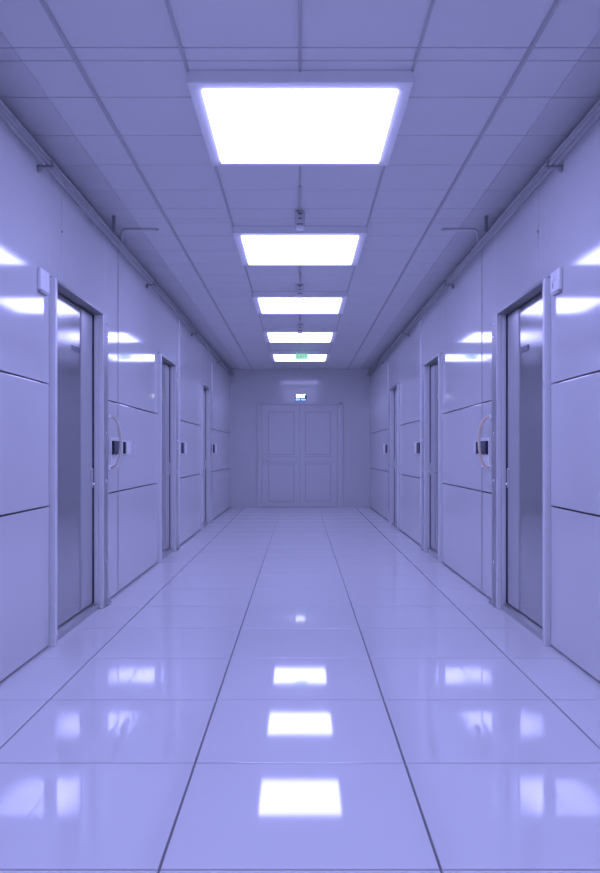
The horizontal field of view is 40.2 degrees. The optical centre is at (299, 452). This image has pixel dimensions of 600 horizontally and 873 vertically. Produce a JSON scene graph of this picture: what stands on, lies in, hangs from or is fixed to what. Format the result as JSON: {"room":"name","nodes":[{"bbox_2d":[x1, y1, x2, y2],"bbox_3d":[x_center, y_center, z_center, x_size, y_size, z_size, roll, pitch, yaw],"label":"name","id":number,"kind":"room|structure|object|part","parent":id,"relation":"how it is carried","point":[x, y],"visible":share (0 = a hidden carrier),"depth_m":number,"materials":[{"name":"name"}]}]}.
{"room":"elevator corridor","nodes":[
{"label":"elevator corridor","id":0,"kind":"room"},
{"bbox_2d":[0,105,229,680],"bbox_3d":[-1.516,-0.350,7.125,0.207,2.900,19.250,0,0,0],"label":"wall","id":1,"kind":"structure","parent":0,"point":[41,224],"depth_m":5.03,"materials":[{"name":"paint"}]},
{"bbox_2d":[38,267,49,295],"bbox_3d":[-1.409,-0.939,4.508,0.022,0.133,0.155,0,0,0],"label":"sensor","id":2,"kind":"object","parent":1,"relation":"attached to","point":[43,276],"visible":1,"depth_m":4.47,"materials":[{"name":"white plastic"}]},
{"bbox_2d":[42,278,110,646],"bbox_3d":[-1.437,0.051,5.324,0.113,2.097,1.351,0,0,0],"label":"door","id":3,"kind":"structure","parent":1,"relation":"in","point":[78,330],"depth_m":5.35,"materials":[{"name":"metal"}]},
{"bbox_3d":[-1.452,0.175,5.723,0.011,0.140,0.035,0,0,0],"label":"lock plate","id":4,"kind":"part","parent":3,"relation":"part of","materials":[{"name":"silver metal"}]},
{"bbox_3d":[-1.403,0.053,5.788,0.033,2.093,0.020,0,0,0],"label":"casing","id":5,"kind":"part","parent":3,"relation":"part of","materials":[{"name":"white metal"}]},
{"bbox_2d":[110,437,119,466],"bbox_3d":[-1.406,-0.005,6.255,0.028,0.230,0.250,0,0,0],"label":"card reader","id":6,"kind":"object","parent":1,"relation":"attached to","point":[114,441],"visible":0.88,"depth_m":6.19,"materials":[{"name":"white plastic"}]},
{"bbox_2d":[108,414,121,470],"bbox_3d":[-1.371,-0.080,6.100,0.099,0.424,0.044,0,0,0],"label":"handle","id":7,"kind":"object","parent":1,"relation":"attached to","point":[110,467],"visible":1,"depth_m":6.09,"materials":[{"name":"silver metal"}]},
{"bbox_2d":[0,99,233,375],"bbox_3d":[-1.246,-1.610,7.079,0.352,0.179,19.137,0,0,0],"label":"pipe","id":8,"kind":"object","parent":1,"relation":"attached to","point":[3,116],"visible":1,"depth_m":5.33,"materials":[{"name":"metal"}]},
{"bbox_2d":[0,30,239,368],"bbox_3d":[-1.348,-1.706,7.125,0.284,0.015,19.242,0,0,0],"label":"trim","id":9,"kind":"structure","parent":1,"relation":"attached to","point":[20,92],"depth_m":4.93,"materials":[{"name":"white paint"}]},
{"bbox_2d":[122,440,130,454],"bbox_3d":[-1.409,-0.043,6.611,0.022,0.111,0.305,0,0,0],"label":"wall switch","id":10,"kind":"object","parent":1,"relation":"attached to","point":[126,445],"visible":1,"depth_m":6.61,"materials":[{"name":"white plastic"}]},
{"bbox_2d":[153,354,178,562],"bbox_3d":[-1.437,0.051,8.787,0.113,2.097,1.186,0,0,0],"label":"door","id":11,"kind":"structure","parent":1,"relation":"in","point":[167,413],"depth_m":9.01,"materials":[{"name":"metal"}]},
{"bbox_3d":[-1.403,0.053,9.178,0.033,2.093,0.020,0,0,0],"label":"casing","id":12,"kind":"part","parent":11,"relation":"part of","materials":[{"name":"white metal"}]},
{"bbox_2d":[178,320,179,544],"bbox_3d":[-1.419,-0.240,9.620,0.022,2.640,0.032,0,0,0],"label":"trim","id":13,"kind":"structure","parent":1,"relation":"attached to","point":[179,320],"depth_m":9.60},
{"bbox_2d":[180,442,186,453],"bbox_3d":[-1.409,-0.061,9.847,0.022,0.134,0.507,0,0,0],"label":"wall switch","id":14,"kind":"object","parent":1,"relation":"attached to","point":[183,445],"visible":1,"depth_m":9.84,"materials":[{"name":"white plastic"}]},
{"bbox_2d":[198,383,211,529],"bbox_3d":[-1.437,0.051,12.312,0.113,2.097,1.176,0,0,0],"label":"door","id":15,"kind":"structure","parent":1,"relation":"in","point":[205,425],"depth_m":12.64,"materials":[{"name":"metal"}]},
{"bbox_3d":[-1.403,0.053,12.668,0.033,2.093,0.020,0,0,0],"label":"casing","id":16,"kind":"part","parent":15,"relation":"part of","materials":[{"name":"white metal"}]},
{"bbox_2d":[212,363,212,402],"bbox_3d":[-1.419,-1.125,13.200,0.022,0.650,0.032,0,0,0],"label":"trim","id":17,"kind":"structure","parent":1,"relation":"attached to","point":[212,363],"depth_m":13.19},
{"bbox_2d":[212,444,216,453],"bbox_3d":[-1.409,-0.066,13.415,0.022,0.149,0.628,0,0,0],"label":"wall switch","id":18,"kind":"object","parent":1,"relation":"attached to","point":[214,446],"visible":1,"depth_m":13.41,"materials":[{"name":"white plastic"}]},
{"bbox_2d":[0,507,599,872],"bbox_3d":[0.000,1.160,7.125,3.000,0.120,19.250,0,0,0],"label":"floor","id":19,"kind":"structure","parent":0,"point":[289,689],"depth_m":3.32,"materials":[{"name":"tile"}]},
{"bbox_2d":[0,0,599,369],"bbox_3d":[0.000,-1.754,7.125,3.000,0.133,19.250,0,0,0],"label":"ceiling","id":20,"kind":"structure","parent":0,"point":[114,71],"depth_m":4.19,"materials":[{"name":"tile"}]},
{"bbox_3d":[-0.968,-1.694,7.075,0.020,0.013,19.150,0,0,0],"label":"grid rail","id":21,"kind":"part","parent":20,"relation":"part of","materials":[{"name":"grey metal"}]},
{"bbox_3d":[-0.500,-1.694,0.570,0.014,0.012,6.132,0,0,0],"label":"grid rail","id":22,"kind":"part","parent":20,"relation":"part of","materials":[{"name":"grey metal"}]},
{"bbox_3d":[-0.500,-1.694,5.420,0.014,0.012,1.432,0,0,0],"label":"grid rail","id":23,"kind":"part","parent":20,"relation":"part of","materials":[{"name":"grey metal"}]},
{"bbox_3d":[-0.500,-1.694,7.920,0.014,0.012,1.432,0,0,0],"label":"grid rail","id":24,"kind":"part","parent":20,"relation":"part of","materials":[{"name":"white metal"}]},
{"bbox_2d":[186,70,413,165],"bbox_3d":[0.000,-1.666,4.170,1.010,0.068,1.060,0,0,0],"label":"ceiling light","id":25,"kind":"object","parent":20,"relation":"attached to","point":[245,117],"visible":1,"depth_m":3.96,"materials":[{"name":"white plastic"}]},
{"bbox_2d":[202,90,397,162],"bbox_3d":[0.000,-1.646,4.170,0.886,0.022,0.916,0,0,0],"label":"diffuser","id":26,"kind":"object","parent":25,"relation":"attached to","point":[244,126],"depth_m":4.08,"materials":[{"name":"white plastic"}]},
{"bbox_2d":[233,226,366,265],"bbox_3d":[0.000,-1.666,6.670,1.010,0.068,1.060,0,0,0],"label":"ceiling light","id":27,"kind":"object","parent":20,"relation":"attached to","point":[256,245],"visible":0.99,"depth_m":6.43,"materials":[{"name":"white plastic"}]},
{"bbox_2d":[242,236,357,263],"bbox_3d":[0.000,-1.646,6.670,0.886,0.022,0.916,0,0,0],"label":"diffuser","id":28,"kind":"object","parent":27,"relation":"attached to","point":[255,249],"depth_m":6.59,"materials":[{"name":"white plastic"}]},
{"bbox_2d":[252,292,347,313],"bbox_3d":[0.000,-1.666,9.170,1.010,0.068,1.060,0,0,0],"label":"ceiling light","id":29,"kind":"object","parent":20,"relation":"attached to","point":[265,302],"visible":0.98,"depth_m":8.91,"materials":[{"name":"white plastic"}]},
{"bbox_2d":[258,298,341,312],"bbox_3d":[0.000,-1.646,9.170,0.886,0.022,0.916,0,0,0],"label":"diffuser","id":30,"kind":"object","parent":29,"relation":"attached to","point":[265,305],"depth_m":9.09,"materials":[{"name":"white plastic"}]},
{"bbox_2d":[263,328,336,341],"bbox_3d":[0.000,-1.666,11.670,1.010,0.068,1.060,0,0,0],"label":"ceiling light","id":31,"kind":"object","parent":20,"relation":"attached to","point":[270,334],"visible":0.98,"depth_m":11.41,"materials":[{"name":"white plastic"}]},
{"bbox_2d":[268,333,331,341],"bbox_3d":[0.000,-1.646,11.670,0.886,0.022,0.916,0,0,0],"label":"diffuser","id":32,"kind":"object","parent":31,"relation":"attached to","point":[272,337],"depth_m":11.61,"materials":[{"name":"white plastic"}]},
{"bbox_2d":[270,351,329,360],"bbox_3d":[0.000,-1.666,14.170,1.010,0.068,1.060,0,0,0],"label":"ceiling light","id":33,"kind":"object","parent":20,"relation":"attached to","point":[275,355],"visible":0.94,"depth_m":13.75,"materials":[{"name":"white plastic"}]},
{"bbox_2d":[274,355,325,360],"bbox_3d":[0.000,-1.646,14.170,0.886,0.022,0.916,0,0,0],"label":"diffuser","id":34,"kind":"object","parent":33,"relation":"attached to","point":[276,357],"depth_m":14.19,"materials":[{"name":"white plastic"}]},
{"bbox_2d":[295,185,304,230],"bbox_3d":[0.000,-1.632,5.497,0.074,0.120,0.635,0,0,0],"label":"ceiling sensor","id":35,"kind":"object","parent":20,"relation":"attached to","point":[299,216],"visible":1,"depth_m":5.74,"materials":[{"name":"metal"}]},
{"bbox_2d":[296,273,303,297],"bbox_3d":[0.000,-1.632,7.997,0.074,0.120,0.635,0,0,0],"label":"ceiling sensor","id":36,"kind":"object","parent":20,"relation":"attached to","point":[299,288],"visible":1,"depth_m":8.24,"materials":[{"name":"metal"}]},
{"bbox_2d":[297,317,302,333],"bbox_3d":[0.000,-1.632,10.498,0.074,0.120,0.635,0,0,0],"label":"ceiling sensor","id":37,"kind":"object","parent":20,"relation":"attached to","point":[299,326],"visible":1,"depth_m":10.74,"materials":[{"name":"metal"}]},
{"bbox_3d":[0.000,-1.694,5.420,0.014,0.012,1.432,0,0,0],"label":"grid rail","id":38,"kind":"part","parent":20,"relation":"part of","materials":[{"name":"grey metal"}]},
{"bbox_3d":[0.000,-1.694,0.570,0.014,0.012,6.132,0,0,0],"label":"grid rail","id":39,"kind":"part","parent":20,"relation":"part of","materials":[{"name":"grey metal"}]},
{"bbox_2d":[295,349,307,358],"bbox_3d":[0.028,-1.618,13.449,0.213,0.165,0.018,0,0,0],"label":"exit sign","id":40,"kind":"object","parent":20,"relation":"hanging from","point":[297,356],"visible":1,"depth_m":13.44,"materials":[{"name":"green plastic"}]},
{"bbox_3d":[0.028,-1.580,13.450,0.213,0.089,0.016,0,0,0],"label":"panel","id":41,"kind":"part","parent":40,"relation":"part of","materials":[{"name":"green plastic"}]},
{"bbox_3d":[0.500,-1.694,7.920,0.014,0.012,1.432,0,0,0],"label":"grid rail","id":42,"kind":"part","parent":20,"relation":"part of","materials":[{"name":"white metal"}]},
{"bbox_3d":[0.500,-1.694,5.420,0.014,0.012,1.432,0,0,0],"label":"grid rail","id":43,"kind":"part","parent":20,"relation":"part of","materials":[{"name":"grey metal"}]},
{"bbox_3d":[0.500,-1.694,0.570,0.014,0.012,6.132,0,0,0],"label":"grid rail","id":44,"kind":"part","parent":20,"relation":"part of","materials":[{"name":"grey metal"}]},
{"bbox_3d":[0.968,-1.694,7.075,0.020,0.013,19.150,0,0,0],"label":"grid rail","id":45,"kind":"part","parent":20,"relation":"part of","materials":[{"name":"grey metal"}]},
{"bbox_2d":[229,369,370,506],"bbox_3d":[0.000,-0.350,16.725,3.240,2.900,0.150,0,0,0],"label":"wall","id":46,"kind":"structure","parent":0,"point":[248,387],"depth_m":16.65,"materials":[{"name":"paint"}]},
{"bbox_2d":[257,403,342,506],"bbox_3d":[0.005,0.043,16.619,1.740,2.115,0.102,0,0,0],"label":"door","id":47,"kind":"structure","parent":46,"relation":"in","point":[300,445],"depth_m":16.63,"materials":[{"name":"paint"}]},
{"bbox_2d":[295,394,305,400],"bbox_3d":[0.014,-1.125,16.622,0.232,0.138,0.051,0,0,0],"label":"sign","id":48,"kind":"object","parent":46,"relation":"attached to","point":[298,397],"visible":1,"depth_m":16.60,"materials":[{"name":"white plastic"}]},
{"bbox_2d":[370,105,599,680],"bbox_3d":[1.516,-0.350,7.125,0.207,2.900,19.250,0,0,0],"label":"wall","id":49,"kind":"structure","parent":0,"point":[558,224],"depth_m":5.14,"materials":[{"name":"paint"}]},
{"bbox_2d":[383,444,387,453],"bbox_3d":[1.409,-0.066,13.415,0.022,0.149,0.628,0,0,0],"label":"wall switch","id":50,"kind":"object","parent":49,"relation":"attached to","point":[385,446],"visible":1,"depth_m":13.41,"materials":[{"name":"white plastic"}]},
{"bbox_2d":[387,363,387,402],"bbox_3d":[1.419,-1.125,13.200,0.022,0.650,0.032,0,0,0],"label":"trim","id":51,"kind":"structure","parent":49,"relation":"attached to","point":[387,363],"depth_m":13.19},
{"bbox_2d":[388,383,401,529],"bbox_3d":[1.437,0.051,12.312,0.113,2.097,1.176,0,0,0],"label":"door","id":52,"kind":"structure","parent":49,"relation":"in","point":[394,425],"depth_m":12.64,"materials":[{"name":"metal"}]},
{"bbox_3d":[1.403,0.053,12.668,0.033,2.093,0.020,0,0,0],"label":"casing","id":53,"kind":"part","parent":52,"relation":"part of","materials":[{"name":"white metal"}]},
{"bbox_2d":[414,442,419,453],"bbox_3d":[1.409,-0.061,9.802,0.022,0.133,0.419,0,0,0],"label":"wall switch","id":54,"kind":"object","parent":49,"relation":"attached to","point":[416,444],"visible":1,"depth_m":9.76,"materials":[{"name":"white plastic"}]},
{"bbox_2d":[420,320,421,544],"bbox_3d":[1.419,-0.240,9.620,0.022,2.640,0.032,0,0,0],"label":"trim","id":55,"kind":"structure","parent":49,"relation":"attached to","point":[420,320],"depth_m":9.60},
{"bbox_2d":[421,354,446,562],"bbox_3d":[1.437,0.051,8.787,0.113,2.097,1.186,0,0,0],"label":"door","id":56,"kind":"structure","parent":49,"relation":"in","point":[432,413],"depth_m":9.01,"materials":[{"name":"metal"}]},
{"bbox_3d":[1.403,0.053,9.178,0.033,2.093,0.020,0,0,0],"label":"casing","id":57,"kind":"part","parent":56,"relation":"part of","materials":[{"name":"white metal"}]},
{"bbox_2d":[473,440,478,454],"bbox_3d":[1.409,-0.043,6.535,0.022,0.115,0.170,0,0,0],"label":"wall switch","id":58,"kind":"object","parent":49,"relation":"attached to","point":[475,444],"visible":0.77,"depth_m":6.53,"materials":[{"name":"white plastic"}]},
{"bbox_2d":[360,30,599,368],"bbox_3d":[1.348,-1.706,7.125,0.284,0.015,19.242,0,0,0],"label":"trim","id":59,"kind":"structure","parent":49,"relation":"attached to","point":[579,92],"depth_m":4.95,"materials":[{"name":"white paint"}]},
{"bbox_2d":[366,99,599,375],"bbox_3d":[1.246,-1.610,7.079,0.352,0.179,19.137,0,0,0],"label":"pipe","id":60,"kind":"object","parent":49,"relation":"attached to","point":[596,116],"visible":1,"depth_m":5.33,"materials":[{"name":"metal"}]},
{"bbox_2d":[480,437,489,466],"bbox_3d":[1.406,-0.005,6.255,0.028,0.230,0.250,0,0,0],"label":"card reader","id":61,"kind":"object","parent":49,"relation":"attached to","point":[485,441],"visible":0.84,"depth_m":6.19,"materials":[{"name":"white plastic"}]},
{"bbox_2d":[478,414,491,470],"bbox_3d":[1.371,-0.080,6.100,0.099,0.424,0.044,0,0,0],"label":"handle","id":62,"kind":"object","parent":49,"relation":"attached to","point":[489,467],"visible":1,"depth_m":6.09,"materials":[{"name":"silver metal"}]},
{"bbox_2d":[489,278,557,646],"bbox_3d":[1.437,0.051,5.324,0.113,2.097,1.351,0,0,0],"label":"door","id":63,"kind":"structure","parent":49,"relation":"in","point":[521,330],"depth_m":5.40,"materials":[{"name":"metal"}]},
{"bbox_3d":[1.403,0.053,5.788,0.033,2.093,0.020,0,0,0],"label":"casing","id":64,"kind":"part","parent":63,"relation":"part of","materials":[{"name":"white metal"}]},
{"bbox_3d":[1.452,0.175,5.723,0.011,0.140,0.035,0,0,0],"label":"lock plate","id":65,"kind":"part","parent":63,"relation":"part of","materials":[{"name":"silver metal"}]},
{"bbox_2d":[550,267,561,295],"bbox_3d":[1.405,-0.939,4.508,0.031,0.133,0.155,0,0,0],"label":"sensor","id":66,"kind":"object","parent":49,"relation":"attached to","point":[555,276],"visible":1,"depth_m":4.47,"materials":[{"name":"white plastic"}]}
]}

